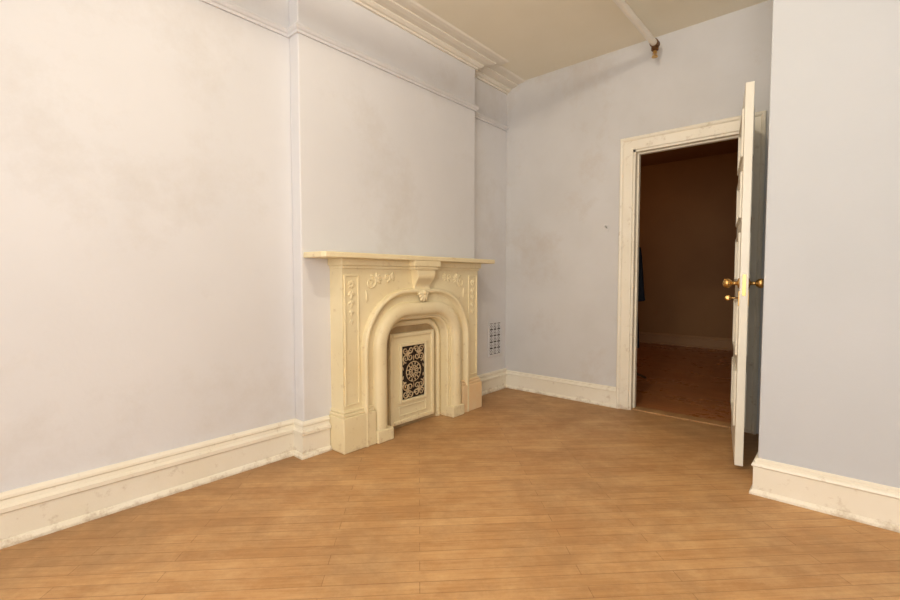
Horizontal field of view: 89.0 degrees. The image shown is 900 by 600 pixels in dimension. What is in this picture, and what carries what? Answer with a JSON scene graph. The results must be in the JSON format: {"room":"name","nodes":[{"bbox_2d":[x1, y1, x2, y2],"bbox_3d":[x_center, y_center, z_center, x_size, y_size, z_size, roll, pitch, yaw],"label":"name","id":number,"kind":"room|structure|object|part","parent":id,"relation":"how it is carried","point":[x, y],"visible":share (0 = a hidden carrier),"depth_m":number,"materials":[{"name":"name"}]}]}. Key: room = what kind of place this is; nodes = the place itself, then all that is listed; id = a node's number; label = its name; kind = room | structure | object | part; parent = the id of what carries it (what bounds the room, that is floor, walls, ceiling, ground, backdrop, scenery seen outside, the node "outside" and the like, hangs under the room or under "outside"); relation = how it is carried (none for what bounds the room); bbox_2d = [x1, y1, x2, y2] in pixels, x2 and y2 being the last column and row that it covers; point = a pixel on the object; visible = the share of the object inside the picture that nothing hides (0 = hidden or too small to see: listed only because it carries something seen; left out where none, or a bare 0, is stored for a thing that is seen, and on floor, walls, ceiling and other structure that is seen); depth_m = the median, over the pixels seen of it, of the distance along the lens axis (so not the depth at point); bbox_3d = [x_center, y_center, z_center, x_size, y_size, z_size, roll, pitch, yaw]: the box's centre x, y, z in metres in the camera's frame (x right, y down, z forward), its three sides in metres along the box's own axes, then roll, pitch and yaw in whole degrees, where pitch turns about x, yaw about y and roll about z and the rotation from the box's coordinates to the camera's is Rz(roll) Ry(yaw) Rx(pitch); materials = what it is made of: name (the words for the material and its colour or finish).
{"room":"living room","nodes":[
{"label":"living room","id":0,"kind":"room"},
{"bbox_2d":[0,0,506,492],"bbox_3d":[-1.424,-0.506,2.415,0.150,2.980,6.100,2,4,41],"label":"wall","id":1,"kind":"structure","parent":0,"point":[147,287],"depth_m":2.24,"materials":[{"name":"paint"}]},
{"bbox_2d":[0,415,331,548],"bbox_3d":[-2.015,0.915,1.586,0.138,0.220,3.673,2,4,41],"label":"baseboard","id":2,"kind":"structure","parent":1,"relation":"attached to","point":[30,512],"depth_m":2.25,"materials":[{"name":"beige paint"}]},
{"bbox_2d":[200,0,508,130],"bbox_3d":[-1.310,-1.586,2.283,0.128,0.060,5.830,2,4,41],"label":"rail","id":3,"kind":"object","parent":1,"relation":"attached to","point":[224,5],"visible":0.89,"depth_m":2.90,"materials":[{"name":"paint"}]},
{"bbox_2d":[351,0,524,94],"bbox_3d":[-1.240,-1.948,2.205,0.312,0.080,5.830,2,4,41],"label":"crown molding","id":4,"kind":"structure","parent":1,"relation":"attached to","point":[410,16],"depth_m":3.52,"materials":[{"name":"paint"}]},
{"bbox_2d":[477,368,506,394],"bbox_3d":[0.370,0.799,4.317,0.138,0.190,0.733,2,4,41],"label":"baseboard","id":5,"kind":"structure","parent":1,"relation":"attached to","point":[493,381],"depth_m":4.45,"materials":[{"name":"beige paint"}]},
{"bbox_2d":[488,320,501,356],"bbox_3d":[0.438,0.376,4.471,0.013,0.340,0.220,2,4,41],"label":"air vent","id":6,"kind":"object","parent":1,"relation":"in","point":[494,327],"visible":1,"depth_m":4.47,"materials":[{"name":"metal"}]},
{"bbox_2d":[289,0,474,420],"bbox_3d":[-0.377,-0.555,3.425,0.100,2.980,1.700,2,4,41],"label":"wall","id":7,"kind":"structure","parent":0,"point":[382,162],"depth_m":3.08,"materials":[{"name":"paint"}]},
{"bbox_2d":[0,342,899,599],"bbox_3d":[1.369,1.025,2.839,5.400,0.120,10.300,2,4,41],"label":"floor","id":8,"kind":"structure","parent":0,"point":[518,495],"depth_m":2.03,"materials":[{"name":"brown wood"}]},
{"bbox_2d":[303,251,494,454],"bbox_3d":[-0.243,0.310,3.377,0.218,1.256,1.718,2,4,41],"label":"fireplace mantel","id":9,"kind":"object","parent":8,"relation":"on","point":[403,328],"visible":1,"depth_m":3.25,"materials":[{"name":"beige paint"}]},
{"bbox_2d":[303,251,494,263],"bbox_3d":[-0.243,-0.300,3.348,0.218,0.034,1.718,2,4,41],"label":"mantel shelf","id":10,"kind":"object","parent":9,"relation":"attached to","point":[332,256],"depth_m":3.03,"materials":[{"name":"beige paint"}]},
{"bbox_3d":[-0.257,-0.254,3.381,0.156,0.062,1.404,2,4,41],"label":"frieze bed molding","id":11,"kind":"part","parent":9,"relation":"part of","materials":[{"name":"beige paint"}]},
{"bbox_3d":[-0.282,0.571,3.442,0.030,0.670,0.456,2,4,41],"label":"insert frame","id":12,"kind":"part","parent":9,"relation":"part of","materials":[{"name":"beige paint"}]},
{"bbox_3d":[-0.305,0.530,3.460,0.030,0.810,0.654,2,4,41],"label":"insert plate","id":13,"kind":"part","parent":9,"relation":"part of","materials":[{"name":"metal"}]},
{"bbox_3d":[-0.287,0.573,3.446,0.018,0.625,0.400,2,4,41],"label":"insert plate","id":14,"kind":"part","parent":9,"relation":"part of","materials":[{"name":"beige paint"}]},
{"bbox_2d":[399,340,426,416],"bbox_3d":[-0.274,0.582,3.436,0.020,0.537,0.284,2,4,41],"label":"grille","id":15,"kind":"object","parent":9,"relation":"attached to","point":[412,353],"depth_m":3.43,"materials":[{"name":"metal"}]},
{"bbox_3d":[-0.284,0.533,3.442,0.026,0.804,0.638,2,4,41],"label":"insert frame","id":16,"kind":"part","parent":9,"relation":"part of","materials":[{"name":"beige paint"}]},
{"bbox_3d":[-0.240,0.425,3.398,0.152,1.025,1.080,2,4,41],"label":"arch molding","id":17,"kind":"part","parent":9,"relation":"part of","materials":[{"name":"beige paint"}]},
{"bbox_2d":[636,247,645,378],"bbox_3d":[1.893,-0.018,4.979,0.370,1.742,0.471,-1,3,-27],"label":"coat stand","id":18,"kind":"object","parent":8,"relation":"on","point":[641,295],"visible":0.06,"depth_m":4.80,"materials":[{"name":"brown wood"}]},
{"bbox_2d":[631,406,730,427],"bbox_3d":[1.832,0.922,3.612,0.759,0.012,0.110,2,4,41],"label":"threshold","id":19,"kind":"object","parent":8,"relation":"on","point":[647,410],"depth_m":3.59,"materials":[{"name":"brown wood"}]},
{"bbox_2d":[414,0,767,79],"bbox_3d":[0.271,-1.984,0.863,4.650,0.120,6.100,2,4,41],"label":"ceiling","id":20,"kind":"structure","parent":0,"point":[537,37],"depth_m":3.37,"materials":[{"name":"paint"}]},
{"bbox_2d":[613,0,659,57],"bbox_3d":[-0.314,-1.839,1.326,0.062,0.213,5.716,2,4,41],"label":"pipe","id":21,"kind":"object","parent":20,"relation":"attached to","point":[625,8],"depth_m":3.18,"materials":[{"name":"white metal"}]},
{"bbox_2d":[505,0,772,433],"bbox_3d":[2.237,-0.544,3.188,4.350,2.980,0.120,2,4,41],"label":"wall","id":22,"kind":"structure","parent":0,"point":[567,125],"depth_m":3.99,"materials":[{"name":"paint"}]},
{"bbox_2d":[506,370,615,407],"bbox_3d":[0.986,0.810,4.247,1.120,0.175,0.030,2,4,41],"label":"baseboard","id":23,"kind":"structure","parent":22,"relation":"attached to","point":[597,394],"depth_m":4.20,"materials":[{"name":"beige paint"}]},
{"bbox_2d":[616,110,766,433],"bbox_3d":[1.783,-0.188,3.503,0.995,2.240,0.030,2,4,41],"label":"door frame","id":24,"kind":"structure","parent":22,"relation":"attached to","point":[732,124],"depth_m":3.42,"materials":[{"name":"white wood"}]},
{"bbox_2d":[723,81,763,465],"bbox_3d":[1.844,-0.142,2.899,0.208,2.145,0.785,2,3,30],"label":"door","id":25,"kind":"structure","parent":22,"relation":"in","point":[737,431],"depth_m":2.57,"materials":[{"name":"beige paint"}]},
{"bbox_2d":[725,295,737,300],"bbox_3d":[1.627,-0.012,2.646,0.071,0.032,0.008,2,3,30],"label":"key","id":26,"kind":"object","parent":25,"relation":"attached to","point":[727,297],"visible":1,"depth_m":2.65,"materials":[{"name":"gold metal"}]},
{"bbox_2d":[730,107,754,426],"bbox_3d":[1.844,-0.187,2.897,0.062,1.843,0.573,2,3,30],"label":"panel","id":27,"kind":"object","parent":25,"relation":"attached to","point":[741,129],"depth_m":2.71,"materials":[{"name":"beige paint"}]},
{"bbox_3d":[1.676,-0.096,2.614,0.208,0.060,0.060,2,3,30],"label":"door knobs","id":28,"kind":"part","parent":25,"relation":"part of","materials":[{"name":"gold metal"}]},
{"bbox_2d":[738,274,748,305],"bbox_3d":[1.667,-0.055,2.600,0.050,0.180,0.086,2,3,30],"label":"escutcheon","id":29,"kind":"object","parent":25,"relation":"attached to","point":[744,275],"visible":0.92,"depth_m":2.56,"materials":[{"name":"gold metal"}]},
{"bbox_2d":[638,152,737,337],"bbox_3d":[4.383,-0.722,6.899,4.300,2.980,0.100,2,4,41],"label":"wall","id":30,"kind":"structure","parent":0,"point":[688,229],"depth_m":7.32,"materials":[{"name":"paint"}]},
{"bbox_2d":[639,332,732,350],"bbox_3d":[4.340,0.679,6.917,4.300,0.180,0.030,2,4,41],"label":"baseboard","id":31,"kind":"structure","parent":30,"relation":"attached to","point":[644,337],"depth_m":7.37,"materials":[{"name":"paint"}]},
{"bbox_2d":[641,139,737,166],"bbox_3d":[3.035,-2.186,5.282,4.500,0.100,4.200,2,4,41],"label":"ceiling","id":32,"kind":"structure","parent":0,"point":[729,146],"depth_m":6.92,"materials":[{"name":"brown paint"}]},
{"bbox_2d":[758,0,899,487],"bbox_3d":[2.703,-0.486,1.994,2.075,2.980,1.070,2,4,41],"label":"wall","id":33,"kind":"structure","parent":0,"point":[830,383],"depth_m":2.11,"materials":[{"name":"paint"}]},
{"bbox_2d":[749,453,899,532],"bbox_3d":[2.672,0.910,2.048,2.105,0.185,1.070,2,4,41],"label":"baseboard","id":34,"kind":"structure","parent":33,"relation":"attached to","point":[869,503],"depth_m":2.14,"materials":[{"name":"beige paint"}]}
]}

